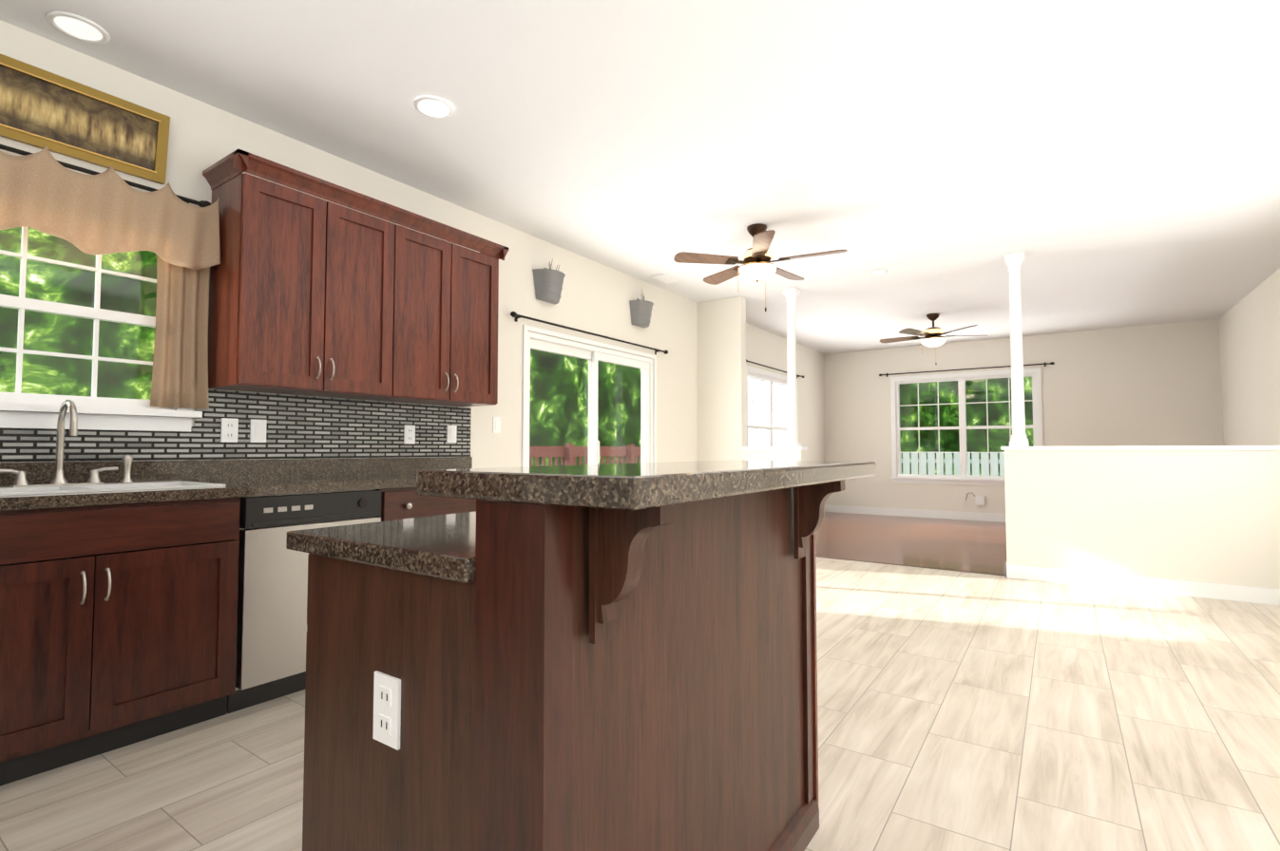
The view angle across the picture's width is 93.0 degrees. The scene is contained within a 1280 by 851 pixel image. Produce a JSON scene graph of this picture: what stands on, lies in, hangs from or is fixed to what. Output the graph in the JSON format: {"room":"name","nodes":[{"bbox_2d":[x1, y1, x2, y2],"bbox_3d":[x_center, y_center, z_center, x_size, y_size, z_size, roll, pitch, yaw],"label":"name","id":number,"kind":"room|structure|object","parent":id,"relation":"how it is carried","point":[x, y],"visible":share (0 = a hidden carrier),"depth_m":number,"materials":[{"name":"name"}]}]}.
{"room":"kitchen","nodes":[
{"label":"kitchen","id":0,"kind":"room"},
{"bbox_2d":[0,19,825,505],"bbox_3d":[-0.572,-0.092,5.205,0.150,2.740,13.400,-2,-3,35],"label":"wall","id":1,"kind":"structure","parent":0,"point":[595,297],"depth_m":4.52,"materials":[{"name":"beige paint"}]},
{"bbox_2d":[0,53,170,184],"bbox_3d":[-2.342,-1.261,2.492,0.068,0.301,0.660,-2,-3,35],"label":"picture frame","id":2,"kind":"object","parent":1,"relation":"attached to","point":[52,112],"visible":0.98,"depth_m":2.52,"materials":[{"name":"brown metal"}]},
{"bbox_2d":[0,227,202,431],"bbox_3d":[-2.374,-0.468,2.500,0.175,0.965,0.940,-2,-3,35],"label":"kitchen window","id":3,"kind":"structure","parent":1,"relation":"in","point":[38,409],"depth_m":2.55,"materials":[{"name":"white"}]},
{"bbox_2d":[0,144,211,207],"bbox_3d":[-2.318,-1.046,2.485,0.104,0.060,0.972,-2,-3,35],"label":"curtain rod","id":4,"kind":"object","parent":1,"relation":"attached to","point":[202,203],"visible":0.58,"depth_m":2.51,"materials":[{"name":"grey metal"}]},
{"bbox_2d":[0,146,220,409],"bbox_3d":[-2.286,-0.591,2.441,0.131,0.993,1.007,-2,-3,35],"label":"valance","id":5,"kind":"object","parent":4,"relation":"hanging from","point":[109,210],"visible":1,"depth_m":2.65,"materials":[{"name":"fabric"}]},
{"bbox_2d":[0,389,471,462],"bbox_3d":[-2.152,-0.010,2.770,0.006,0.338,3.455,-2,-3,35],"label":"backsplash","id":6,"kind":"structure","parent":1,"relation":"attached to","point":[297,427],"depth_m":3.16,"materials":[{"name":"grey tile"}]},
{"bbox_2d":[220,418,238,442],"bbox_3d":[-2.006,0.024,2.968,0.008,0.116,0.072,-2,-3,35],"label":"outlet","id":7,"kind":"object","parent":6,"relation":"attached to","point":[229,430],"visible":1,"depth_m":2.96,"materials":[{"name":"white plastic"}]},
{"bbox_2d":[249,419,267,442],"bbox_3d":[-1.931,0.028,3.075,0.008,0.116,0.072,-2,-3,35],"label":"light switch","id":8,"kind":"object","parent":6,"relation":"attached to","point":[257,432],"visible":1,"depth_m":3.07,"materials":[{"name":"white plastic"}]},
{"bbox_2d":[403,425,415,443],"bbox_3d":[-1.437,0.057,3.790,0.008,0.116,0.072,-2,-3,35],"label":"outlet","id":9,"kind":"object","parent":6,"relation":"attached to","point":[410,434],"visible":1,"depth_m":3.79,"materials":[{"name":"white plastic"}]},
{"bbox_2d":[446,425,457,442],"bbox_3d":[-1.255,0.057,4.053,0.008,0.116,0.072,-2,-3,35],"label":"light switch","id":10,"kind":"object","parent":6,"relation":"attached to","point":[451,433],"visible":1,"depth_m":4.05,"materials":[{"name":"white plastic"}]},
{"bbox_2d":[208,168,411,401],"bbox_3d":[-1.695,-0.648,3.161,0.342,0.963,0.826,-2,-3,35],"label":"upper cabinet","id":11,"kind":"object","parent":1,"relation":"attached to","point":[311,296],"depth_m":2.97,"materials":[{"name":"brown wood"}]},
{"bbox_2d":[384,225,502,407],"bbox_3d":[-1.301,-0.625,3.732,0.342,0.963,0.826,-2,-3,35],"label":"upper cabinet","id":12,"kind":"object","parent":1,"relation":"attached to","point":[453,289],"depth_m":3.67,"materials":[{"name":"brown wood"}]},
{"bbox_2d":[492,417,500,433],"bbox_3d":[-1.035,-0.004,4.390,0.008,0.116,0.072,-2,-3,35],"label":"light switch","id":13,"kind":"object","parent":1,"relation":"attached to","point":[496,425],"visible":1,"depth_m":4.38,"materials":[{"name":"white plastic"}]},
{"bbox_2d":[532,258,565,304],"bbox_3d":[-0.689,-1.162,4.805,0.154,0.346,0.307,-2,-3,35],"label":"bucket","id":14,"kind":"object","parent":1,"relation":"attached to","point":[548,284],"visible":1,"depth_m":4.74,"materials":[{"name":"grey metal"}]},
{"bbox_2d":[521,324,656,466],"bbox_3d":[-0.413,0.274,5.379,0.136,2.022,1.844,-2,-3,35],"label":"door","id":15,"kind":"structure","parent":1,"relation":"in","point":[593,355],"depth_m":5.37,"materials":[{"name":"white"}]},
{"bbox_2d":[510,311,668,354],"bbox_3d":[-0.351,-0.782,5.335,0.089,0.060,2.152,-2,-3,35],"label":"curtain rod","id":16,"kind":"object","parent":1,"relation":"attached to","point":[516,315],"visible":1,"depth_m":5.06,"materials":[{"name":"grey metal"}]},
{"bbox_2d":[629,289,653,327],"bbox_3d":[0.045,-1.140,5.867,0.154,0.348,0.307,-2,-3,35],"label":"bucket","id":17,"kind":"object","parent":1,"relation":"attached to","point":[640,312],"visible":1,"depth_m":5.79,"materials":[{"name":"grey metal"}]},
{"bbox_2d":[745,365,798,447],"bbox_3d":[1.872,0.048,8.649,0.150,1.605,1.930,-2,-3,35],"label":"living room window","id":18,"kind":"structure","parent":1,"relation":"in","point":[769,378],"depth_m":8.63,"materials":[{"name":"white"}]},
{"bbox_2d":[747,377,787,447],"bbox_3d":[1.805,0.038,8.696,0.003,1.340,1.650,-2,-3,35],"label":"window pane","id":19,"kind":"object","parent":18,"relation":"attached to","point":[755,410],"depth_m":8.62,"materials":[{"name":"white"}]},
{"bbox_2d":[745,359,803,378],"bbox_3d":[1.931,-0.795,8.641,0.089,0.060,2.162,-2,-3,35],"label":"curtain rod","id":20,"kind":"object","parent":1,"relation":"attached to","point":[773,369],"visible":0.69,"depth_m":8.45,"materials":[{"name":"grey metal"}]},
{"bbox_2d":[0,556,1279,850],"bbox_3d":[0.260,1.192,1.780,5.350,0.100,8.800,-2,-3,35],"label":"floor","id":21,"kind":"structure","parent":0,"point":[960,711],"depth_m":2.21,"materials":[{"name":"beige tile"}]},
{"bbox_2d":[0,527,239,785],"bbox_3d":[-2.135,0.809,2.200,0.644,0.700,0.971,-2,-3,35],"label":"base cabinet","id":22,"kind":"object","parent":21,"relation":"on","point":[118,625],"depth_m":2.10,"materials":[{"name":"brown wood"}]},
{"bbox_2d":[0,457,472,511],"bbox_3d":[-1.884,0.222,2.575,0.659,0.138,3.455,-2,-3,35],"label":"countertop","id":23,"kind":"structure","parent":22,"relation":"on","point":[244,478],"depth_m":2.74,"materials":[{"name":"stone"}]},
{"bbox_2d":[0,400,133,487],"bbox_3d":[-2.188,0.067,2.352,0.208,0.332,0.406,-2,-3,35],"label":"faucet","id":24,"kind":"object","parent":23,"relation":"on","point":[58,479],"visible":1,"depth_m":2.36,"materials":[{"name":"silver metal"}]},
{"bbox_2d":[0,480,225,496],"bbox_3d":[-2.118,0.331,2.267,0.499,0.202,0.814,-2,-3,35],"label":"sink basin","id":25,"kind":"object","parent":23,"relation":"in","point":[57,489],"visible":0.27,"depth_m":2.30,"materials":[{"name":"silver metal"}]},
{"bbox_2d":[226,489,381,713],"bbox_3d":[-1.669,0.746,2.843,0.642,0.876,0.599,-2,-3,35],"label":"dishwasher","id":26,"kind":"object","parent":21,"relation":"on","point":[272,619],"visible":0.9,"depth_m":2.54,"materials":[{"name":"silver metal"}]},
{"bbox_2d":[375,487,477,521],"bbox_3d":[-1.199,0.773,3.527,0.679,0.878,1.050,-2,-3,35],"label":"base cabinet","id":27,"kind":"object","parent":21,"relation":"on","point":[403,503],"visible":0.21,"depth_m":3.09,"materials":[{"name":"brown wood"}]},
{"bbox_2d":[302,480,845,850],"bbox_3d":[-0.044,0.632,1.445,0.798,0.993,1.146,-2,-3,35],"label":"kitchen island","id":28,"kind":"object","parent":21,"relation":"on","point":[576,678],"visible":0.96,"depth_m":1.06,"materials":[{"name":"brown wood"}]},
{"bbox_2d":[286,512,476,583],"bbox_3d":[-0.153,0.245,1.544,0.573,0.037,1.160,-2,-3,35],"label":"countertop","id":29,"kind":"structure","parent":28,"relation":"on","point":[441,546],"depth_m":1.11,"materials":[{"name":"stone"}]},
{"bbox_2d":[372,670,401,750],"bbox_3d":[-0.439,0.492,1.051,0.072,0.116,0.008,-2,-3,35],"label":"outlet","id":30,"kind":"object","parent":28,"relation":"attached to","point":[387,706],"visible":1,"depth_m":1.05,"materials":[{"name":"white plastic"}]},
{"bbox_2d":[416,459,875,510],"bbox_3d":[0.150,0.108,1.358,0.440,0.042,1.190,-2,-3,35],"label":"countertop","id":31,"kind":"structure","parent":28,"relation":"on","point":[633,487],"depth_m":0.91,"materials":[{"name":"stone"}]},
{"bbox_2d":[0,0,1279,354],"bbox_3d":[1.567,-1.570,3.784,5.350,0.100,13.400,-2,-3,35],"label":"ceiling","id":32,"kind":"structure","parent":0,"point":[1106,163],"depth_m":3.16,"materials":[{"name":"white paint"}]},
{"bbox_2d":[46,10,110,44],"bbox_3d":[-2.216,-1.568,2.399,0.186,0.008,0.186,-2,-3,35],"label":"recessed light","id":33,"kind":"object","parent":32,"relation":"in","point":[79,28],"visible":1,"depth_m":2.39,"materials":[{"name":"white plastic"}]},
{"bbox_2d":[414,95,454,118],"bbox_3d":[-1.003,-1.546,2.958,0.186,0.008,0.186,-2,-3,35],"label":"recessed light","id":34,"kind":"object","parent":32,"relation":"in","point":[435,107],"visible":1,"depth_m":2.95,"materials":[{"name":"white plastic"}]},
{"bbox_2d":[649,273,679,284],"bbox_3d":[0.244,-1.425,5.910,0.150,0.013,0.300,-2,-3,35],"label":"ceiling vent","id":35,"kind":"object","parent":32,"relation":"in","point":[664,278],"visible":0.98,"depth_m":5.89,"materials":[{"name":"white"}]},
{"bbox_2d":[673,223,847,311],"bbox_3d":[0.912,-1.181,4.549,1.215,0.610,1.210,-2,-3,35],"label":"ceiling fan","id":36,"kind":"object","parent":32,"relation":"hanging from","point":[757,265],"visible":1,"depth_m":4.46,"materials":[{"name":"brown wood"}]},
{"bbox_2d":[871,268,886,276],"bbox_3d":[2.233,-1.424,5.666,0.130,0.035,0.130,-2,-3,35],"label":"smoke detector","id":37,"kind":"object","parent":32,"relation":"attached to","point":[879,273],"visible":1,"depth_m":5.63,"materials":[{"name":"white plastic"}]},
{"bbox_2d":[879,313,987,364],"bbox_3d":[3.584,-1.063,7.504,1.195,0.610,1.224,-2,-3,35],"label":"room ceiling fan","id":38,"kind":"object","parent":32,"relation":"hanging from","point":[932,337],"visible":1,"depth_m":7.40,"materials":[{"name":"brown metal"}]},
{"bbox_2d":[697,296,807,461],"bbox_3d":[1.183,-0.037,6.543,1.207,2.737,0.170,-2,-3,35],"label":"wall","id":39,"kind":"structure","parent":0,"point":[721,390],"depth_m":6.66,"materials":[{"name":"beige paint"}]},
{"bbox_2d":[782,287,801,446],"bbox_3d":[1.573,-0.597,6.296,0.140,1.637,0.140,-2,-3,35],"label":"column","id":40,"kind":"structure","parent":39,"relation":"on","point":[790,294],"depth_m":6.26,"materials":[{"name":"white"}]},
{"bbox_2d":[815,512,1006,574],"bbox_3d":[4.069,1.412,7.287,5.350,0.100,4.600,-2,-3,35],"label":"floor","id":41,"kind":"structure","parent":0,"point":[980,546],"depth_m":7.13,"materials":[{"name":"brown wood"}]},
{"bbox_2d":[815,555,1005,576],"bbox_3d":[2.383,1.295,5.660,1.770,0.004,0.040,-2,-3,35],"label":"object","id":42,"kind":"structure","parent":41,"relation":"on","point":[911,565],"depth_m":5.56,"materials":[{"name":"brown wood"}]},
{"bbox_2d":[823,319,1223,514],"bbox_3d":[5.334,0.067,9.173,5.050,2.740,0.150,-2,-3,35],"label":"wall","id":43,"kind":"structure","parent":0,"point":[1154,385],"depth_m":8.62,"materials":[{"name":"beige paint"}]},
{"bbox_2d":[826,505,1005,522],"bbox_3d":[5.274,1.373,9.060,5.014,0.120,0.013,-2,-3,35],"label":"baseboard","id":44,"kind":"structure","parent":43,"relation":"attached to","point":[969,516],"depth_m":9.63,"materials":[{"name":"white wood"}]},
{"bbox_2d":[890,367,1043,486],"bbox_3d":[4.973,0.047,9.363,2.100,1.725,0.150,-2,-3,35],"label":"living room window","id":45,"kind":"structure","parent":43,"relation":"in","point":[963,477],"depth_m":9.38,"materials":[{"name":"white"}]},
{"bbox_2d":[878,362,1054,377],"bbox_3d":[4.931,-0.857,9.339,2.392,0.060,0.089,-2,-3,35],"label":"curtain rod","id":46,"kind":"object","parent":43,"relation":"attached to","point":[1044,364],"visible":1,"depth_m":9.29,"materials":[{"name":"grey metal"}]},
{"bbox_2d":[965,492,984,505],"bbox_3d":[5.069,1.107,9.191,0.254,0.183,0.047,-2,-3,35],"label":"box","id":47,"kind":"object","parent":43,"relation":"attached to","point":[979,500],"visible":1,"depth_m":9.14,"materials":[{"name":"white"}]},
{"bbox_2d":[1000,445,1279,589],"bbox_3d":[3.969,0.704,4.587,2.107,1.100,0.170,-2,-3,35],"label":"wall","id":48,"kind":"structure","parent":0,"point":[1210,514],"depth_m":4.59,"materials":[{"name":"beige paint"}]},
{"bbox_2d":[1004,251,1029,446],"bbox_3d":[3.205,-0.642,5.169,0.140,1.637,0.140,-2,-3,35],"label":"column","id":49,"kind":"structure","parent":48,"relation":"on","point":[1013,261],"depth_m":5.14,"materials":[{"name":"white"}]},
{"bbox_2d":[1004,561,1279,606],"bbox_3d":[3.972,1.198,4.565,2.101,0.110,0.158,-2,-3,35],"label":"baseboard","id":50,"kind":"structure","parent":48,"relation":"attached to","point":[1238,593],"depth_m":4.57,"materials":[{"name":"white wood"}]},
{"bbox_2d":[1218,267,1279,445],"bbox_3d":[3.706,-0.210,2.250,0.150,2.740,13.400,-2,-3,35],"label":"wall","id":51,"kind":"structure","parent":0,"point":[1250,341],"depth_m":6.43,"materials":[{"name":"beige paint"}]},
{"label":"outside","id":52,"kind":"structure","parent":0,"visible":0},
{"bbox_3d":[1.628,1.572,7.266,25.050,0.180,31.100,-2,-3,35],"label":"ground","id":53,"kind":"structure","parent":52,"visible":0},
{"bbox_2d":[0,227,1033,476],"bbox_3d":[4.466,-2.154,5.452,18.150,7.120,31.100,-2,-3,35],"label":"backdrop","id":54,"kind":"object","parent":53,"relation":"on","point":[118,339],"depth_m":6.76,"materials":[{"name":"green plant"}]},
{"bbox_2d":[529,443,640,466],"bbox_3d":[-0.371,0.859,7.710,2.390,1.280,6.890,-2,-3,35],"label":"deck","id":55,"kind":"object","parent":53,"relation":"on","point":[573,454],"depth_m":8.87,"materials":[{"name":"red wood"}]},
{"bbox_2d":[900,453,1004,476],"bbox_3d":[6.326,1.112,12.283,9.600,1.140,0.060,-2,-3,35],"label":"fence","id":56,"kind":"object","parent":53,"relation":"on","point":[948,466],"depth_m":12.29,"materials":[{"name":"white wood"}]}
]}

